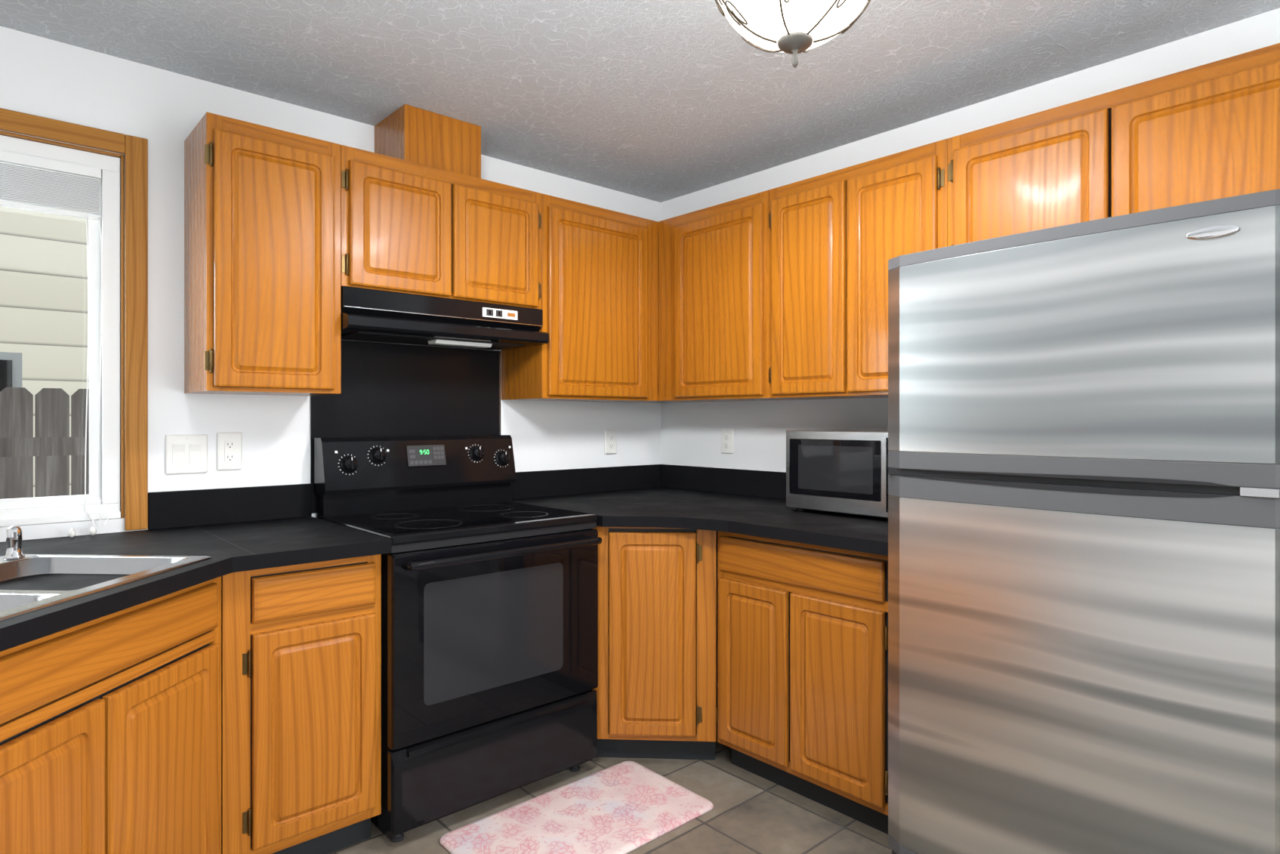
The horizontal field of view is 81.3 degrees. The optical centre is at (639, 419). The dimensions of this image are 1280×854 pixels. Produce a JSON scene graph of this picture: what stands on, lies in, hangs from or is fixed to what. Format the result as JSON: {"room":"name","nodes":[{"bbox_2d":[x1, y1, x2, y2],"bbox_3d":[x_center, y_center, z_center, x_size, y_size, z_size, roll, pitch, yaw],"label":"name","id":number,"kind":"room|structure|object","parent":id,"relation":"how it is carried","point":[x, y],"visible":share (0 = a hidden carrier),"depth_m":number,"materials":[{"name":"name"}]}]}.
{"room":"kitchen","nodes":[
{"label":"kitchen","id":0,"kind":"room"},
{"bbox_2d":[0,25,660,542],"bbox_3d":[-1.219,0.078,2.679,3.690,2.358,0.120,0,0,-42],"label":"wall","id":1,"kind":"structure","parent":0,"point":[40,76],"depth_m":2.40,"materials":[{"name":"white paint"}]},
{"bbox_2d":[0,135,120,527],"bbox_3d":[-1.947,-0.249,2.002,0.904,1.101,0.086,0,0,-42],"label":"window","id":2,"kind":"structure","parent":1,"relation":"in","point":[23,511],"depth_m":2.25,"materials":[{"name":"white plastic"}]},
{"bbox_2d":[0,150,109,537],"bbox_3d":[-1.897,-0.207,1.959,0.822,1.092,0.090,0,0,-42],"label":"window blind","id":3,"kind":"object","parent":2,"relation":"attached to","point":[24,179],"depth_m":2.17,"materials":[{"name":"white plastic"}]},
{"bbox_2d":[0,107,148,530],"bbox_3d":[-1.928,-0.264,1.981,1.038,1.206,0.063,0,0,-42],"label":"trim","id":4,"kind":"structure","parent":1,"relation":"attached to","point":[134,149],"depth_m":2.28,"materials":[{"name":"brown wood"}]},
{"bbox_2d":[165,434,207,474],"bbox_3d":[-1.447,0.111,2.383,0.117,0.125,0.011,0,0,-42],"label":"switch plate","id":5,"kind":"object","parent":1,"relation":"attached to","point":[188,453],"visible":1,"depth_m":2.38,"materials":[{"name":"white plastic"}]},
{"bbox_2d":[216,431,241,470],"bbox_3d":[-1.357,0.105,2.466,0.074,0.125,0.009,0,0,-42],"label":"outlet","id":6,"kind":"object","parent":1,"relation":"attached to","point":[229,444],"visible":1,"depth_m":2.46,"materials":[{"name":"white plastic"}]},
{"bbox_2d":[184,111,340,395],"bbox_3d":[-1.208,-0.486,2.390,0.390,0.807,0.322,0,0,-42],"label":"upper cabinet","id":7,"kind":"object","parent":1,"relation":"attached to","point":[262,204],"visible":1,"depth_m":2.26,"materials":[{"name":"brown wood"}]},
{"bbox_2d":[148,464,660,530],"bbox_3d":[-0.713,0.285,3.039,2.179,0.116,0.016,0,0,-42],"label":"backsplash","id":8,"kind":"structure","parent":1,"relation":"attached to","point":[186,508],"depth_m":2.56,"materials":[{"name":"laminate"}]},
{"bbox_2d":[310,339,500,513],"bbox_3d":[-0.878,0.022,2.897,0.772,0.622,0.007,0,0,-42],"label":"panel","id":9,"kind":"object","parent":1,"relation":"attached to","point":[387,390],"visible":0.64,"depth_m":2.88,"materials":[{"name":"black"}]},
{"bbox_2d":[340,144,541,309],"bbox_3d":[-0.772,-0.661,2.780,0.779,0.457,0.322,0,0,-42],"label":"upper cabinet","id":10,"kind":"object","parent":1,"relation":"attached to","point":[407,226],"visible":0.93,"depth_m":2.62,"materials":[{"name":"brown wood"}]},
{"bbox_2d":[374,104,481,178],"bbox_3d":[-0.796,-0.995,2.797,0.300,0.209,0.265,0,0,-42],"label":"box","id":11,"kind":"object","parent":10,"relation":"on","point":[410,133],"visible":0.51,"depth_m":2.69,"materials":[{"name":"brown wood"}]},
{"bbox_2d":[340,286,549,350],"bbox_3d":[-0.760,-0.353,2.767,0.775,0.156,0.358,0,0,-42],"label":"range hood","id":12,"kind":"object","parent":1,"relation":"attached to","point":[366,315],"visible":0.95,"depth_m":2.64,"materials":[{"name":"black metal"}]},
{"bbox_2d":[501,193,699,403],"bbox_3d":[-0.134,-0.486,3.352,0.932,0.807,0.322,0,0,-42],"label":"upper cabinet","id":13,"kind":"object","parent":1,"relation":"attached to","point":[599,266],"visible":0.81,"depth_m":3.09,"materials":[{"name":"brown wood"}]},
{"bbox_2d":[604,429,616,453],"bbox_3d":[-0.139,0.107,3.558,0.072,0.116,0.008,0,0,-42],"label":"outlet","id":14,"kind":"object","parent":1,"relation":"attached to","point":[610,435],"visible":1,"depth_m":3.55,"materials":[{"name":"white plastic"}]},
{"bbox_2d":[328,687,891,853],"bbox_3d":[0.357,1.307,0.922,3.690,0.100,4.840,0,0,-42],"label":"floor","id":15,"kind":"structure","parent":0,"point":[751,813],"depth_m":2.33,"materials":[{"name":"tile"}]},
{"bbox_2d":[0,576,221,853],"bbox_3d":[-1.462,0.820,1.427,0.769,0.875,1.000,0,0,3],"label":"base cabinet","id":16,"kind":"object","parent":15,"relation":"on","point":[110,725],"visible":0.9,"depth_m":1.54,"materials":[{"name":"brown wood"}]},
{"bbox_2d":[0,516,391,651],"bbox_3d":[-1.164,0.271,1.337,1.736,0.506,1.948,0,0,-42],"label":"countertop","id":17,"kind":"structure","parent":16,"relation":"on","point":[49,586],"depth_m":1.84,"materials":[{"name":"stone"}]},
{"bbox_2d":[3,525,24,559],"bbox_3d":[-1.510,0.178,1.604,0.304,0.321,0.384,0,0,-42],"label":"faucet","id":18,"kind":"object","parent":17,"relation":"on","point":[13,533],"depth_m":1.81,"materials":[{"name":"silver metal"}]},
{"bbox_2d":[0,554,211,620],"bbox_3d":[-1.343,0.431,1.471,0.923,0.185,0.923,0,0,-42],"label":"basin","id":19,"kind":"object","parent":17,"relation":"in","point":[33,587],"depth_m":1.68,"materials":[{"name":"silver metal"}]},
{"bbox_2d":[221,554,381,853],"bbox_3d":[-1.112,0.820,2.268,0.416,0.875,0.632,0,0,-42],"label":"base cabinet","id":20,"kind":"object","parent":15,"relation":"on","point":[301,643],"visible":0.78,"depth_m":2.02,"materials":[{"name":"brown wood"}]},
{"bbox_2d":[314,434,601,842],"bbox_3d":[-0.627,0.661,2.619,0.763,1.192,0.716,0,0,-42],"label":"range","id":21,"kind":"object","parent":15,"relation":"on","point":[489,600],"visible":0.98,"depth_m":2.42,"materials":[{"name":"black metal"}]},
{"bbox_2d":[439,761,713,853],"bbox_3d":[-0.180,1.250,2.322,0.770,0.014,0.436,0,0,-42],"label":"kitchen mat","id":22,"kind":"object","parent":15,"relation":"on","point":[621,808],"visible":1,"depth_m":2.32,"materials":[{"name":"pink fabric"}]},
{"bbox_2d":[593,525,715,760],"bbox_3d":[0.050,0.820,2.778,0.451,0.875,0.451,0,0,-42],"label":"base cabinet","id":23,"kind":"object","parent":15,"relation":"on","point":[655,689],"visible":0.84,"depth_m":2.67,"materials":[{"name":"brown wood"}]},
{"bbox_2d":[715,530,888,834],"bbox_3d":[0.740,0.820,2.602,0.632,0.875,0.733,0,0,-42],"label":"base cabinet","id":24,"kind":"object","parent":15,"relation":"on","point":[802,708],"visible":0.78,"depth_m":2.38,"materials":[{"name":"brown wood"}]},
{"bbox_2d":[510,487,888,555],"bbox_3d":[0.316,0.362,2.848,0.936,0.038,1.674,0,0,-42],"label":"countertop","id":25,"kind":"structure","parent":24,"relation":"on","point":[660,507],"depth_m":2.64,"materials":[{"name":"laminate"}]},
{"bbox_2d":[786,429,889,518],"bbox_3d":[0.835,0.192,2.699,0.310,0.302,0.528,0,0,-42],"label":"microwave oven","id":26,"kind":"object","parent":25,"relation":"on","point":[843,471],"visible":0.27,"depth_m":2.62,"materials":[{"name":"silver metal"}]},
{"bbox_2d":[888,188,1279,853],"bbox_3d":[1.214,0.405,1.938,0.747,1.705,0.864,0,0,-42],"label":"refrigerator","id":27,"kind":"object","parent":15,"relation":"on","point":[1084,417],"visible":1,"depth_m":1.64,"materials":[{"name":"grey metal"}]},
{"bbox_2d":[0,0,1279,202],"bbox_3d":[0.357,-1.151,0.922,3.690,0.100,4.840,0,0,-42],"label":"ceiling","id":28,"kind":"structure","parent":0,"point":[658,100],"depth_m":2.29,"materials":[{"name":"white paint"}]},
{"bbox_2d":[715,0,870,67],"bbox_3d":[0.372,-0.972,1.789,0.395,0.255,0.395,0,0,-42],"label":"pendant light fixture","id":29,"kind":"object","parent":28,"relation":"attached to","point":[794,27],"visible":1,"depth_m":1.75,"materials":[{"name":"white glass"}]},
{"bbox_2d":[660,8,1279,687],"bbox_3d":[1.726,0.078,2.069,0.120,2.358,4.720,0,0,-42],"label":"wall","id":30,"kind":"structure","parent":0,"point":[691,432],"depth_m":2.98,"materials":[{"name":"white paint"}]},
{"bbox_2d":[660,464,786,499],"bbox_3d":[0.658,0.285,3.155,0.016,0.116,1.674,0,0,-42],"label":"backsplash","id":31,"kind":"structure","parent":30,"relation":"attached to","point":[748,482],"depth_m":3.44,"materials":[{"name":"laminate"}]},
{"bbox_2d":[721,428,733,453],"bbox_3d":[0.402,0.100,3.446,0.008,0.116,0.072,0,0,-42],"label":"outlet","id":32,"kind":"object","parent":30,"relation":"attached to","point":[726,433],"visible":1,"depth_m":3.44,"materials":[{"name":"white plastic"}]},
{"bbox_2d":[658,190,805,401],"bbox_3d":[0.397,-0.486,3.217,0.322,0.807,0.624,0,0,-42],"label":"upper cabinet","id":33,"kind":"object","parent":30,"relation":"attached to","point":[714,261],"visible":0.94,"depth_m":3.07,"materials":[{"name":"brown wood"}]},
{"bbox_2d":[768,138,947,399],"bbox_3d":[0.843,-0.486,2.720,0.322,0.807,0.709,0,0,-42],"label":"upper cabinet","id":34,"kind":"object","parent":30,"relation":"attached to","point":[834,235],"visible":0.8,"depth_m":2.62,"materials":[{"name":"brown wood"}]},
{"bbox_2d":[947,43,1279,246],"bbox_3d":[1.407,-0.669,2.091,0.322,0.442,0.979,0,0,-42],"label":"upper cabinet","id":35,"kind":"object","parent":30,"relation":"attached to","point":[1211,131],"visible":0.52,"depth_m":1.98,"materials":[{"name":"brown wood"}]},
{"label":"outside","id":36,"kind":"structure","parent":0,"visible":0},
{"bbox_3d":[-3.001,2.282,3.506,13.000,0.050,3.470,0,0,-42],"label":"ground","id":37,"kind":"structure","parent":36,"visible":0},
{"bbox_2d":[0,200,89,497],"bbox_3d":[-4.176,-0.493,4.816,13.000,5.500,0.150,0,0,-42],"label":"siding","id":38,"kind":"object","parent":37,"relation":"on","point":[44,256],"visible":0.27,"depth_m":4.96,"materials":[{"name":"white"}]},
{"bbox_2d":[0,387,89,499],"bbox_3d":[-3.358,1.052,3.243,8.116,2.410,0.095,0,0,-42],"label":"fence","id":39,"kind":"object","parent":37,"relation":"on","point":[51,446],"visible":0.03,"depth_m":3.63,"materials":[{"name":"grey wood"}]}
]}

